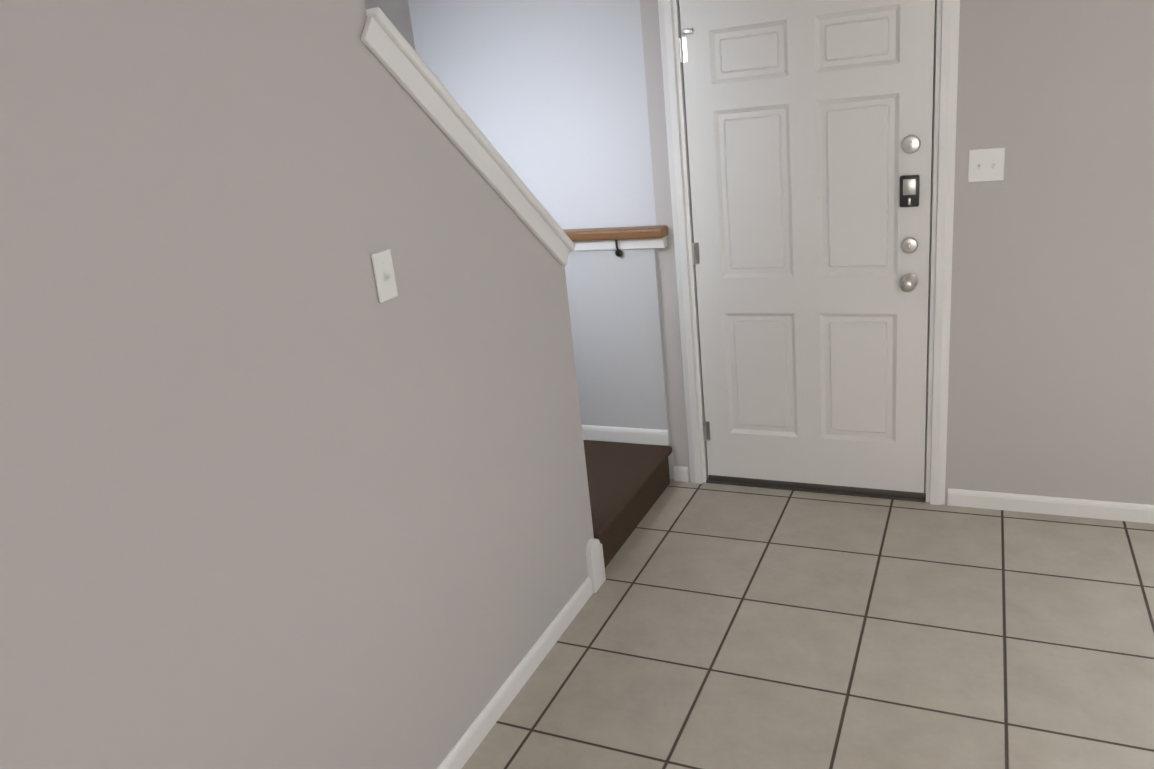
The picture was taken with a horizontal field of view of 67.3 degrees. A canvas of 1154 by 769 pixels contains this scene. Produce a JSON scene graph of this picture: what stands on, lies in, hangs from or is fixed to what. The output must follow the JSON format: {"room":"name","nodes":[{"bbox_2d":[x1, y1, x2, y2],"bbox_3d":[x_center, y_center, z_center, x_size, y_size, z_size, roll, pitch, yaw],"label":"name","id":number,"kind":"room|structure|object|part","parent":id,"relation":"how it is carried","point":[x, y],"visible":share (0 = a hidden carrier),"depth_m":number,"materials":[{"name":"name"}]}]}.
{"room":"entryway","nodes":[
{"label":"entryway","id":0,"kind":"room"},
{"bbox_2d":[0,0,593,768],"bbox_3d":[-0.931,0.227,1.156,0.120,2.440,4.050,2,20,25],"label":"wall","id":1,"kind":"structure","parent":0,"point":[282,486],"depth_m":1.67,"materials":[{"name":"grey paint"}]},
{"bbox_2d":[371,249,397,302],"bbox_3d":[-0.439,-0.252,2.003,0.019,0.114,0.070,2,20,25],"label":"light switch","id":2,"kind":"object","parent":1,"relation":"attached to","point":[383,268],"visible":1,"depth_m":2.00,"materials":[{"name":"white plastic"}]},
{"bbox_2d":[361,7,574,265],"bbox_3d":[-0.308,-0.616,2.417,0.176,0.748,0.929,2,20,25],"label":"trim","id":3,"kind":"structure","parent":1,"relation":"on","point":[387,44],"depth_m":2.23,"materials":[{"name":"white wood"}]},
{"bbox_2d":[437,576,592,768],"bbox_3d":[-0.760,1.360,1.467,0.013,0.070,3.935,2,20,25],"label":"baseboard","id":4,"kind":"structure","parent":1,"relation":"attached to","point":[461,752],"depth_m":2.64,"materials":[{"name":"white wood"}]},
{"bbox_2d":[586,538,605,592],"bbox_3d":[0.011,0.650,3.197,0.146,0.195,0.099,2,20,25],"label":"trim","id":5,"kind":"structure","parent":1,"relation":"attached to","point":[595,562],"depth_m":3.15,"materials":[{"name":"white wood"}]},
{"bbox_2d":[364,0,415,51],"bbox_3d":[-1.844,-1.171,1.604,0.120,5.000,4.962,2,20,25],"label":"wall","id":6,"kind":"structure","parent":0,"point":[396,13],"depth_m":3.73,"materials":[{"name":"grey paint"}]},
{"bbox_2d":[408,0,1153,504],"bbox_3d":[1.777,-0.666,3.007,5.536,2.440,0.155,2,20,25],"label":"wall","id":7,"kind":"structure","parent":0,"point":[1050,388],"depth_m":3.25,"materials":[{"name":"grey paint"}]},
{"bbox_2d":[562,225,667,256],"bbox_3d":[-0.136,-0.621,3.845,1.123,0.120,0.084,2,20,25],"label":"handrail","id":8,"kind":"object","parent":7,"relation":"attached to","point":[617,239],"visible":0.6,"depth_m":3.67,"materials":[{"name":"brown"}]},
{"bbox_2d":[679,0,935,498],"bbox_3d":[0.900,-0.503,3.438,0.924,2.042,0.120,2,20,25],"label":"door","id":9,"kind":"structure","parent":7,"relation":"in","point":[804,118],"depth_m":3.42,"materials":[{"name":"white wood"}]},
{"bbox_3d":[0.898,-0.440,3.438,0.924,1.923,0.079,2,20,25],"label":"door hardware","id":10,"kind":"part","parent":9,"relation":"part of","materials":[{"name":"white wood"}]},
{"bbox_2d":[658,0,959,504],"bbox_3d":[0.923,-0.554,3.471,1.074,2.119,0.138,2,20,25],"label":"door frame","id":11,"kind":"structure","parent":7,"relation":"attached to","point":[947,15],"depth_m":3.41,"materials":[{"name":"white wood"}]},
{"bbox_2d":[968,148,1004,182],"bbox_3d":[1.448,-0.775,3.063,0.116,0.114,0.019,2,20,25],"label":"light switch","id":12,"kind":"object","parent":7,"relation":"attached to","point":[986,165],"visible":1,"depth_m":3.07,"materials":[{"name":"white plastic"}]},
{"bbox_2d":[947,488,1153,523],"bbox_3d":[2.881,0.513,2.861,3.050,0.070,0.013,2,20,25],"label":"baseboard","id":13,"kind":"structure","parent":7,"relation":"attached to","point":[1119,511],"depth_m":3.34,"materials":[{"name":"white wood"}]},
{"bbox_2d":[462,479,1153,768],"bbox_3d":[0.871,1.345,1.243,5.536,0.100,5.202,2,20,25],"label":"floor","id":14,"kind":"structure","parent":0,"point":[716,626],"depth_m":2.71,"materials":[{"name":"tile"}]},
{"bbox_2d":[583,440,671,567],"bbox_3d":[-0.949,-0.121,2.188,1.082,2.470,3.822,2,20,25],"label":"stairs","id":15,"kind":"structure","parent":14,"relation":"on","point":[628,483],"depth_m":3.65,"materials":[{"name":"carpet"}]}
]}

